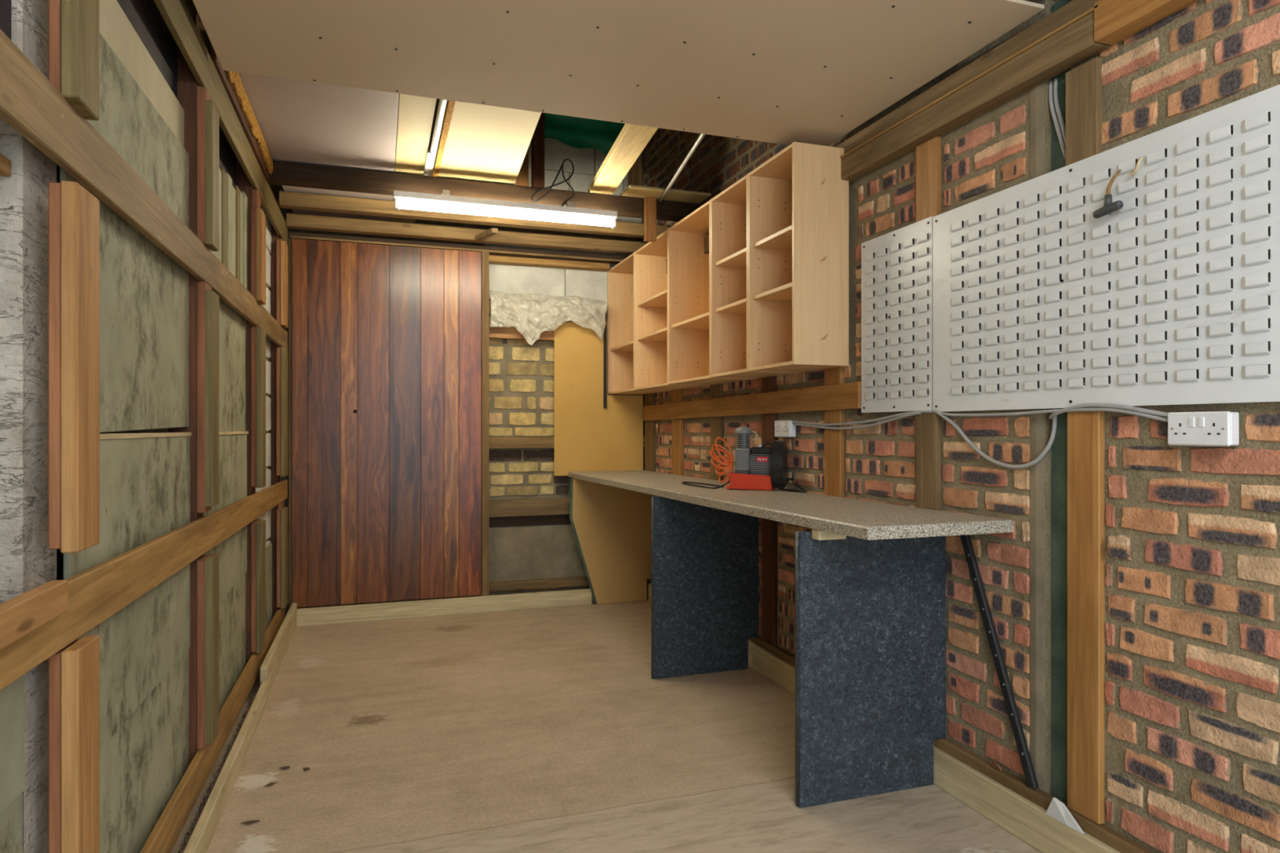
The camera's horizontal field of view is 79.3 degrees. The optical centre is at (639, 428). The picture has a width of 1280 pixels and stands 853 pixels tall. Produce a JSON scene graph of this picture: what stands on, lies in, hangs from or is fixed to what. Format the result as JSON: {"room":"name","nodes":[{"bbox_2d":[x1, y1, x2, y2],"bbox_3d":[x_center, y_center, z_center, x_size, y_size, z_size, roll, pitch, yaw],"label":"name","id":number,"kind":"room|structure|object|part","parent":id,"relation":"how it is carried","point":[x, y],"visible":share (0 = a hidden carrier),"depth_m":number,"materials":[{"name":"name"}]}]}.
{"room":"garage workshop","nodes":[
{"label":"garage workshop","id":0,"kind":"room"},
{"bbox_2d":[0,0,288,852],"bbox_3d":[-1.428,-0.665,2.146,0.268,3.900,6.480,0,0,-19],"label":"wall","id":1,"kind":"structure","parent":0,"point":[144,248],"depth_m":1.93,"materials":[{"name":"wood"}]},
{"bbox_3d":[-1.184,-0.065,1.495,0.047,2.700,0.190,0,0,-19],"label":"concrete post","id":2,"kind":"part","parent":1,"relation":"part of","materials":[{"name":"grey concrete"}]},
{"bbox_3d":[-1.464,0.364,2.550,0.022,0.170,5.170,0,0,-19],"label":"rail","id":3,"kind":"part","parent":1,"relation":"part of","materials":[{"name":"brown wood"}]},
{"bbox_3d":[-1.464,-0.565,2.550,0.022,0.125,5.170,0,0,-19],"label":"rail","id":4,"kind":"part","parent":1,"relation":"part of","materials":[{"name":"brown wood"}]},
{"bbox_3d":[-1.437,1.145,2.470,0.022,0.130,5.000,0,0,-19],"label":"rail","id":5,"kind":"part","parent":1,"relation":"part of","materials":[{"name":"brown wood"}]},
{"bbox_3d":[-1.464,-1.236,2.550,0.022,0.152,5.170,0,0,-19],"label":"rail","id":6,"kind":"part","parent":1,"relation":"part of","materials":[{"name":"brown wood"}]},
{"bbox_2d":[182,602,297,852],"bbox_3d":[-1.413,1.208,2.573,0.040,0.155,5.180,0,0,-19],"label":"baseboard","id":7,"kind":"structure","parent":1,"relation":"attached to","point":[200,839],"depth_m":2.97,"materials":[{"name":"brown wood"}]},
{"bbox_2d":[210,43,273,178],"bbox_3d":[-1.714,-1.354,3.384,0.044,0.102,1.370,0,0,-19],"label":"strip","id":8,"kind":"object","parent":1,"relation":"on","point":[232,82],"visible":0.86,"depth_m":3.28,"materials":[{"name":"brown wood"}]},
{"bbox_2d":[285,213,648,254],"bbox_3d":[-1.093,-1.329,5.330,2.460,0.081,0.080,0,0,-19],"label":"roof beam","id":9,"kind":"structure","parent":1,"relation":"attached to","point":[295,221],"depth_m":5.23,"materials":[{"name":"brown wood"}]},
{"bbox_2d":[475,227,497,240],"bbox_3d":[-1.028,-1.300,5.170,0.038,0.030,0.277,0,0,-36],"label":"strip","id":10,"kind":"object","parent":9,"relation":"attached to","point":[492,231],"visible":1,"depth_m":5.14,"materials":[{"name":"brown wood"}]},
{"bbox_2d":[279,191,668,238],"bbox_3d":[-0.978,-1.364,4.989,2.460,0.082,0.080,0,0,-19],"label":"roof beam","id":11,"kind":"structure","parent":1,"relation":"on","point":[288,200],"depth_m":4.84,"materials":[{"name":"brown wood"}]},
{"bbox_2d":[266,160,699,222],"bbox_3d":[-0.805,-1.356,4.478,2.460,0.098,0.100,0,0,-19],"label":"roof beam","id":12,"kind":"structure","parent":1,"relation":"on","point":[286,174],"depth_m":4.34,"materials":[{"name":"brown wood"}]},
{"bbox_2d":[393,189,617,229],"bbox_3d":[-0.744,-1.244,4.391,1.250,0.130,0.124,0,0,-19],"label":"fluorescent light","id":13,"kind":"object","parent":12,"relation":"hanging from","point":[569,209],"visible":1,"depth_m":4.32,"materials":[{"name":"white plastic"}]},
{"bbox_2d":[531,159,574,206],"bbox_3d":[-0.498,-1.431,4.477,0.261,0.310,0.088,0,0,-19],"label":"cable","id":14,"kind":"object","parent":13,"relation":"on","point":[563,162],"visible":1,"depth_m":4.52,"materials":[{"name":"black rubber"}]},
{"bbox_2d":[587,124,657,195],"bbox_3d":[-0.065,-1.429,3.947,0.144,0.043,1.537,0,0,-14],"label":"joist","id":15,"kind":"object","parent":12,"relation":"on","point":[632,140],"visible":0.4,"depth_m":4.03,"materials":[{"name":"beige wood"}]},
{"bbox_2d":[644,196,656,242],"bbox_3d":[0.062,-1.272,4.699,0.070,0.265,0.034,0,0,-19],"label":"block","id":16,"kind":"object","parent":12,"relation":"attached to","point":[650,203],"visible":1,"depth_m":4.68,"materials":[{"name":"orange wood"}]},
{"bbox_2d":[619,184,711,204],"bbox_3d":[0.111,-1.415,4.803,0.515,0.015,0.470,0,0,-19],"label":"board","id":17,"kind":"object","parent":12,"relation":"on","point":[633,191],"visible":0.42,"depth_m":4.64,"materials":[{"name":"brown wood"}]},
{"bbox_2d":[627,159,641,186],"bbox_3d":[-0.031,-1.504,4.552,0.075,0.162,0.045,0,0,-19],"label":"block","id":18,"kind":"object","parent":17,"relation":"on","point":[634,174],"visible":0.66,"depth_m":4.53,"materials":[{"name":"brown wood"}]},
{"bbox_2d":[658,133,705,202],"bbox_3d":[0.242,-1.395,4.008,0.023,0.019,1.459,0,0,-9],"label":"metal strip","id":19,"kind":"object","parent":12,"relation":"attached to","point":[701,136],"visible":0.59,"depth_m":4.07,"materials":[{"name":"silver metal"}]},
{"bbox_2d":[274,97,644,617],"bbox_3d":[-1.264,-0.665,5.555,2.760,3.900,0.365,0,0,-19],"label":"wall","id":20,"kind":"structure","parent":0,"point":[529,544],"depth_m":5.72,"materials":[{"name":"brick"}]},
{"bbox_2d":[292,238,481,607],"bbox_3d":[-1.695,-0.037,5.240,1.219,2.408,0.022,0,0,-19],"label":"wood panel","id":21,"kind":"object","parent":20,"relation":"attached to","point":[387,340],"visible":0.98,"depth_m":5.22,"materials":[{"name":"laminate"}]},
{"bbox_2d":[297,588,591,626],"bbox_3d":[-1.306,1.229,5.343,2.005,0.112,0.030,0,0,-19],"label":"baseboard","id":22,"kind":"structure","parent":20,"relation":"attached to","point":[503,602],"depth_m":5.30,"materials":[{"name":"brown wood"}]},
{"bbox_3d":[-1.118,-1.266,5.481,2.510,0.038,0.100,0,0,-19],"label":"panel head plate","id":23,"kind":"part","parent":20,"relation":"part of","materials":[{"name":"brown wood"}]},
{"bbox_2d":[489,290,607,345],"bbox_3d":[-0.662,-0.798,5.643,0.853,0.394,0.091,0,0,-19],"label":"insulation","id":24,"kind":"object","parent":20,"relation":"hanging from","point":[545,315],"visible":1,"depth_m":5.61,"materials":[{"name":"white fabric"}]},
{"bbox_2d":[530,112,639,158],"bbox_3d":[-0.580,-2.315,5.778,1.200,0.520,0.064,0,0,-19],"label":"tarpaulin","id":25,"kind":"object","parent":20,"relation":"hanging from","point":[572,131],"visible":0.19,"depth_m":5.83,"materials":[{"name":"green plastic"}]},
{"bbox_2d":[554,319,643,475],"bbox_3d":[-0.307,-0.242,5.856,0.698,1.185,0.009,0,0,-19],"label":"board","id":26,"kind":"object","parent":20,"relation":"attached to","point":[588,436],"visible":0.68,"depth_m":5.83,"materials":[{"name":"wood"}]},
{"bbox_2d":[603,312,606,408],"bbox_3d":[-0.264,-0.535,5.851,0.020,0.760,0.025,0,0,-19],"label":"bar","id":27,"kind":"object","parent":26,"relation":"attached to","point":[605,328],"visible":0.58,"depth_m":5.84,"materials":[{"name":"paint"}]},
{"bbox_2d":[170,596,1041,852],"bbox_3d":[0.480,1.345,0.611,2.900,0.120,10.850,0,0,-19],"label":"floor","id":28,"kind":"structure","parent":0,"point":[550,730],"depth_m":3.00,"materials":[{"name":"wood"}]},
{"bbox_2d":[177,692,256,852],"bbox_3d":[-1.209,1.248,1.882,0.036,0.024,3.740,0,0,-19],"label":"baseboard","id":29,"kind":"structure","parent":28,"relation":"on","point":[216,774],"depth_m":2.74,"materials":[{"name":"beige wood"}]},
{"bbox_2d":[240,819,260,823],"bbox_3d":[-1.270,1.280,2.515,0.064,0.009,0.023,0,0,-19],"label":"scrap","id":30,"kind":"object","parent":28,"relation":"on","point":[256,820],"visible":1,"depth_m":2.51,"materials":[{"name":"brown wood"}]},
{"bbox_2d":[264,782,277,786],"bbox_3d":[-1.329,1.280,2.782,0.054,0.009,0.022,0,0,-19],"label":"scrap","id":31,"kind":"object","parent":28,"relation":"on","point":[273,783],"visible":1,"depth_m":2.78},
{"bbox_2d":[278,765,289,768],"bbox_3d":[-1.343,1.280,2.921,0.040,0.009,0.022,0,0,7],"label":"scrap","id":32,"kind":"object","parent":28,"relation":"on","point":[286,766],"visible":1,"depth_m":2.92,"materials":[{"name":"brown wood"}]},
{"bbox_2d":[569,478,651,604],"bbox_3d":[-0.211,0.822,5.689,0.627,0.921,0.014,0,0,-19],"label":"support","id":33,"kind":"object","parent":28,"relation":"on","point":[611,526],"visible":0.8,"depth_m":5.68,"materials":[{"name":"brown wood"}]},
{"bbox_2d":[651,496,758,679],"bbox_3d":[0.346,0.816,4.073,0.606,0.934,0.035,0,0,-19],"label":"panel","id":34,"kind":"object","parent":28,"relation":"on","point":[704,560],"visible":0.89,"depth_m":4.05,"materials":[{"name":"blue laminate"}]},
{"bbox_2d":[795,530,946,808],"bbox_3d":[0.818,0.817,2.725,0.608,0.932,0.035,0,0,-19],"label":"panel","id":35,"kind":"object","parent":28,"relation":"on","point":[870,615],"visible":0.89,"depth_m":2.70,"materials":[{"name":"blue laminate"}]},
{"bbox_2d":[812,528,846,540],"bbox_3d":[0.641,0.356,2.620,0.108,0.034,0.045,0,0,-19],"label":"block","id":36,"kind":"object","parent":35,"relation":"attached to","point":[818,535],"visible":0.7,"depth_m":2.60,"materials":[{"name":"brown wood"}]},
{"bbox_2d":[192,0,1044,223],"bbox_3d":[-0.191,-1.979,2.627,2.920,1.432,6.600,0,0,-19],"label":"ceiling","id":37,"kind":"structure","parent":0,"point":[323,82],"depth_m":2.67,"materials":[{"name":"brown wood"}]},
{"bbox_2d":[423,99,455,177],"bbox_3d":[-0.862,-1.413,3.403,0.080,0.036,2.000,0,0,-19],"label":"fluorescent light","id":38,"kind":"object","parent":37,"relation":"attached to","point":[431,155],"visible":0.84,"depth_m":3.73,"materials":[{"name":"white plastic"}]},
{"bbox_2d":[515,146,528,212],"bbox_3d":[-0.805,-2.001,5.283,0.085,1.188,0.025,0,0,-19],"label":"plank","id":39,"kind":"object","parent":37,"relation":"attached to","point":[522,179],"visible":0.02,"depth_m":5.28,"materials":[{"name":"orange wood"}]},
{"bbox_2d":[531,112,544,213],"bbox_3d":[-0.695,-2.001,5.254,0.077,1.188,0.080,0,0,-19],"label":"post","id":40,"kind":"object","parent":37,"relation":"attached to","point":[538,138],"visible":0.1,"depth_m":5.22,"materials":[{"name":"brown wood"}]},
{"bbox_3d":[-0.127,-1.271,2.527,2.422,0.012,1.240,0,0,-19],"label":"panel","id":41,"kind":"part","parent":37,"relation":"part of","materials":[{"name":"beige wood"}]},
{"bbox_2d":[643,0,1279,852],"bbox_3d":[1.081,-0.665,3.057,0.235,3.900,6.600,0,0,-19],"label":"wall","id":42,"kind":"structure","parent":0,"point":[1133,594],"depth_m":2.26,"materials":[{"name":"brick"}]},
{"bbox_2d":[607,252,667,395],"bbox_3d":[-0.018,-0.738,5.661,0.270,0.950,0.652,0,0,-19],"label":"upper cabinet","id":43,"kind":"object","parent":42,"relation":"attached to","point":[620,277],"visible":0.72,"depth_m":5.93,"materials":[{"name":"brown wood"}]},
{"bbox_2d":[610,340,633,351],"bbox_3d":[-0.012,-0.606,5.663,0.245,0.018,0.618,0,0,-19],"label":"shelf","id":44,"kind":"object","parent":43,"relation":"attached to","point":[627,347],"depth_m":5.77,"materials":[{"name":"brown wood"}]},
{"bbox_2d":[634,228,708,391],"bbox_3d":[0.193,-0.739,5.039,0.270,0.947,0.657,0,0,-19],"label":"upper cabinet","id":45,"kind":"object","parent":42,"relation":"attached to","point":[651,277],"visible":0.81,"depth_m":5.31,"materials":[{"name":"brown wood"}]},
{"bbox_2d":[637,327,666,341],"bbox_3d":[0.198,-0.616,5.041,0.245,0.018,0.623,0,0,-19],"label":"shelf","id":46,"kind":"object","parent":45,"relation":"attached to","point":[660,335],"depth_m":5.14,"materials":[{"name":"brown wood"}]},
{"bbox_2d":[637,289,666,307],"bbox_3d":[0.198,-0.850,5.041,0.245,0.018,0.623,0,0,-19],"label":"shelf","id":47,"kind":"object","parent":45,"relation":"attached to","point":[660,300],"depth_m":5.14,"materials":[{"name":"brown wood"}]},
{"bbox_2d":[668,199,755,385],"bbox_3d":[0.399,-0.741,4.428,0.270,0.945,0.630,0,0,-19],"label":"upper cabinet","id":48,"kind":"object","parent":42,"relation":"attached to","point":[689,267],"visible":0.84,"depth_m":4.69,"materials":[{"name":"brown wood"}]},
{"bbox_2d":[671,311,709,329],"bbox_3d":[0.404,-0.619,4.429,0.245,0.018,0.596,0,0,-19],"label":"shelf","id":49,"kind":"object","parent":48,"relation":"attached to","point":[701,322],"depth_m":4.52,"materials":[{"name":"brown wood"}]},
{"bbox_3d":[0.482,-0.130,4.594,0.018,0.138,2.803,0,0,-19],"label":"fixing rail","id":50,"kind":"part","parent":42,"relation":"part of","materials":[{"name":"orange wood"}]},
{"bbox_2d":[711,173,794,378],"bbox_3d":[0.571,-0.742,3.920,0.270,0.942,0.434,0,0,-19],"label":"upper cabinet","id":51,"kind":"object","parent":42,"relation":"attached to","point":[730,207],"visible":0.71,"depth_m":4.08,"materials":[{"name":"brown wood"}]},
{"bbox_2d":[715,297,746,314],"bbox_3d":[0.576,-0.622,3.921,0.245,0.018,0.400,0,0,-19],"label":"shelf","id":52,"kind":"object","parent":51,"relation":"attached to","point":[739,307],"depth_m":3.98,"materials":[{"name":"brown wood"}]},
{"bbox_2d":[715,248,746,268],"bbox_3d":[0.576,-0.866,3.921,0.245,0.018,0.400,0,0,-19],"label":"shelf","id":53,"kind":"object","parent":51,"relation":"attached to","point":[737,260],"depth_m":3.98,"materials":[{"name":"brown wood"}]},
{"bbox_2d":[774,420,795,437],"bbox_3d":[0.728,0.000,3.885,0.042,0.084,0.155,0,0,-19],"label":"double socket","id":54,"kind":"object","parent":42,"relation":"attached to","point":[783,428],"visible":1,"depth_m":3.85,"materials":[{"name":"white plastic"}]},
{"bbox_2d":[567,470,1013,540],"bbox_3d":[0.335,0.327,4.137,0.618,0.063,3.655,0,0,-19],"label":"countertop","id":55,"kind":"structure","parent":42,"relation":"attached to","point":[853,517],"depth_m":2.92,"materials":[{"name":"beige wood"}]},
{"bbox_2d":[681,426,805,493],"bbox_3d":[0.488,0.148,3.994,0.893,0.321,0.273,0,0,44],"label":"air compressor","id":56,"kind":"object","parent":55,"relation":"on","point":[759,468],"visible":1,"depth_m":3.85,"materials":[{"name":"red paint"}]},
{"bbox_2d":[729,472,774,490],"bbox_3d":[0.566,0.263,3.889,0.210,0.082,0.118,0,0,19],"label":"tray","id":57,"kind":"object","parent":56,"relation":"on","point":[746,481],"depth_m":3.83,"materials":[{"name":"red paint"}]},
{"bbox_3d":[0.616,0.178,3.871,0.126,0.108,0.091,0,0,19],"label":"motor","id":58,"kind":"part","parent":56,"relation":"part of","materials":[{"name":"metal"}]},
{"bbox_3d":[0.637,0.081,3.846,0.068,0.041,0.012,0,0,19],"label":"handle","id":59,"kind":"part","parent":56,"relation":"part of","materials":[{"name":"black plastic"}]},
{"bbox_2d":[748,142,848,373],"bbox_3d":[0.710,-0.743,3.508,0.270,0.940,0.429,0,0,-19],"label":"upper cabinet","id":60,"kind":"object","parent":42,"relation":"attached to","point":[798,198],"visible":0.96,"depth_m":3.33,"materials":[{"name":"brown wood"}]},
{"bbox_2d":[753,282,791,302],"bbox_3d":[0.715,-0.620,3.510,0.245,0.018,0.394,0,0,-19],"label":"shelf","id":61,"kind":"object","parent":60,"relation":"attached to","point":[783,293],"depth_m":3.57,"materials":[{"name":"brown wood"}]},
{"bbox_2d":[753,225,791,250],"bbox_3d":[0.715,-0.866,3.510,0.245,0.018,0.394,0,0,-19],"label":"shelf","id":62,"kind":"object","parent":60,"relation":"attached to","point":[781,240],"depth_m":3.56,"materials":[{"name":"brown wood"}]},
{"bbox_2d":[792,412,920,429],"bbox_3d":[0.904,-0.031,3.362,0.025,0.070,0.954,0,0,-19],"label":"power cable","id":63,"kind":"object","parent":42,"relation":"attached to","point":[914,413],"visible":1,"depth_m":3.25,"materials":[{"name":"grey plastic"}]},
{"bbox_2d":[791,410,932,426],"bbox_3d":[0.913,-0.041,3.335,0.024,0.056,1.016,0,0,-19],"label":"power cable","id":64,"kind":"object","parent":42,"relation":"attached to","point":[920,411],"visible":1,"depth_m":3.25,"materials":[{"name":"grey plastic"}]},
{"bbox_2d":[648,583,1120,852],"bbox_3d":[0.780,1.220,3.667,0.025,0.130,4.450,0,0,-19],"label":"baseboard","id":65,"kind":"structure","parent":42,"relation":"attached to","point":[1025,820],"depth_m":2.52,"materials":[{"name":"brown wood"}]},
{"bbox_2d":[1045,797,1084,833],"bbox_3d":[1.248,1.129,2.266,0.020,0.057,0.129,0,0,-19],"label":"shard","id":66,"kind":"object","parent":65,"relation":"on","point":[1057,810],"visible":1,"depth_m":2.27},
{"bbox_3d":[0.648,-1.121,4.093,0.068,0.092,4.060,0,0,-19],"label":"wall plate","id":67,"kind":"part","parent":42,"relation":"part of","materials":[{"name":"brown wood"}]},
{"bbox_2d":[861,216,933,413],"bbox_3d":[1.006,-0.425,3.055,0.020,0.715,0.441,0,0,-19],"label":"panel","id":68,"kind":"object","parent":42,"relation":"attached to","point":[921,401],"visible":1,"depth_m":3.03,"materials":[{"name":"white metal"}]},
{"bbox_3d":[1.022,1.205,3.037,0.035,0.160,6.100,0,0,-19],"label":"sole plate","id":69,"kind":"part","parent":42,"relation":"part of","materials":[{"name":"brown wood"}]},
{"bbox_3d":[0.726,-1.209,3.887,0.053,0.072,4.500,0,0,-19],"label":"wall plate","id":70,"kind":"part","parent":42,"relation":"part of","materials":[{"name":"brown wood"}]},
{"bbox_2d":[933,408,1057,469],"bbox_3d":[1.172,-0.003,2.594,0.026,0.264,0.520,0,0,-21],"label":"power cable","id":71,"kind":"object","parent":42,"relation":"attached to","point":[956,426],"visible":0.94,"depth_m":2.51,"materials":[{"name":"grey plastic"}]},
{"bbox_2d":[991,761,1002,770],"bbox_3d":[1.175,1.110,2.545,0.015,0.024,0.038,0,0,-19],"label":"clip","id":72,"kind":"object","parent":42,"relation":"on","point":[993,763],"visible":1,"depth_m":2.54,"materials":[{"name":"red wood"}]},
{"bbox_2d":[960,534,1039,788],"bbox_3d":[1.179,0.732,2.561,0.017,0.790,0.341,0,0,-19],"label":"bar","id":73,"kind":"object","parent":42,"relation":"attached to","point":[1020,738],"visible":0.97,"depth_m":2.54,"materials":[{"name":"black paint"}]},
{"bbox_2d":[938,408,1168,422],"bbox_3d":[1.226,-0.041,2.408,0.024,0.052,0.893,0,0,-19],"label":"power cable","id":74,"kind":"object","parent":42,"relation":"attached to","point":[1113,410],"visible":0.94,"depth_m":2.30,"materials":[{"name":"grey plastic"}]},
{"bbox_2d":[1048,80,1065,159],"bbox_3d":[1.280,-0.944,2.364,0.016,0.262,0.072,0,0,-19],"label":"cable","id":75,"kind":"object","parent":42,"relation":"attached to","point":[1051,82],"visible":0.92,"depth_m":2.37,"materials":[{"name":"grey plastic"}]},
{"bbox_2d":[1053,78,1065,144],"bbox_3d":[1.286,-0.945,2.349,0.016,0.262,0.068,0,0,-19],"label":"cable","id":76,"kind":"object","parent":42,"relation":"attached to","point":[1055,80],"visible":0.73,"depth_m":2.36,"materials":[{"name":"grey plastic"}]},
{"bbox_3d":[1.299,-0.015,2.362,0.018,2.600,0.092,0,0,-19],"label":"green post","id":77,"kind":"part","parent":42,"relation":"part of","materials":[{"name":"paint"}]},
{"bbox_2d":[933,84,1279,412],"bbox_3d":[1.269,-0.420,2.275,0.020,0.717,1.199,0,0,-19],"label":"panel","id":78,"kind":"object","parent":42,"relation":"attached to","point":[1251,311],"visible":0.97,"depth_m":2.10,"materials":[{"name":"white metal"}]},
{"bbox_2d":[1092,169,1123,218],"bbox_3d":[1.291,-0.649,2.130,0.031,0.121,0.083,0,0,-19],"label":"hook","id":79,"kind":"object","parent":78,"relation":"hanging from","point":[1109,206],"visible":1,"depth_m":2.12,"materials":[{"name":"black metal"}]},
{"bbox_2d":[1129,156,1142,175],"bbox_3d":[1.325,-0.701,2.064,0.023,0.047,0.031,0,0,-19],"label":"wire hook","id":80,"kind":"object","parent":78,"relation":"attached to","point":[1140,158],"visible":1,"depth_m":2.05,"materials":[{"name":"beige metal"}]},
{"bbox_3d":[1.655,-1.131,1.105,0.073,0.108,2.235,0,0,-19],"label":"wall plate","id":81,"kind":"part","parent":42,"relation":"part of","materials":[{"name":"orange wood"}]},
{"bbox_2d":[1168,411,1239,446],"bbox_3d":[1.393,0.000,1.916,0.042,0.084,0.154,0,0,-19],"label":"double socket","id":82,"kind":"object","parent":42,"relation":"attached to","point":[1213,428],"visible":1,"depth_m":1.89,"materials":[{"name":"white plastic"}]},
{"bbox_2d":[1188,417,1195,426],"bbox_3d":[1.372,-0.017,1.921,0.005,0.025,0.014,0,0,-19],"label":"switch","id":83,"kind":"object","parent":82,"relation":"attached to","point":[1191,420],"depth_m":1.92,"materials":[{"name":"white plastic"}]},
{"bbox_2d":[1198,417,1204,426],"bbox_3d":[1.379,-0.017,1.898,0.005,0.025,0.014,0,0,-19],"label":"switch","id":84,"kind":"object","parent":82,"relation":"attached to","point":[1201,420],"depth_m":1.90,"materials":[{"name":"white plastic"}]}
]}

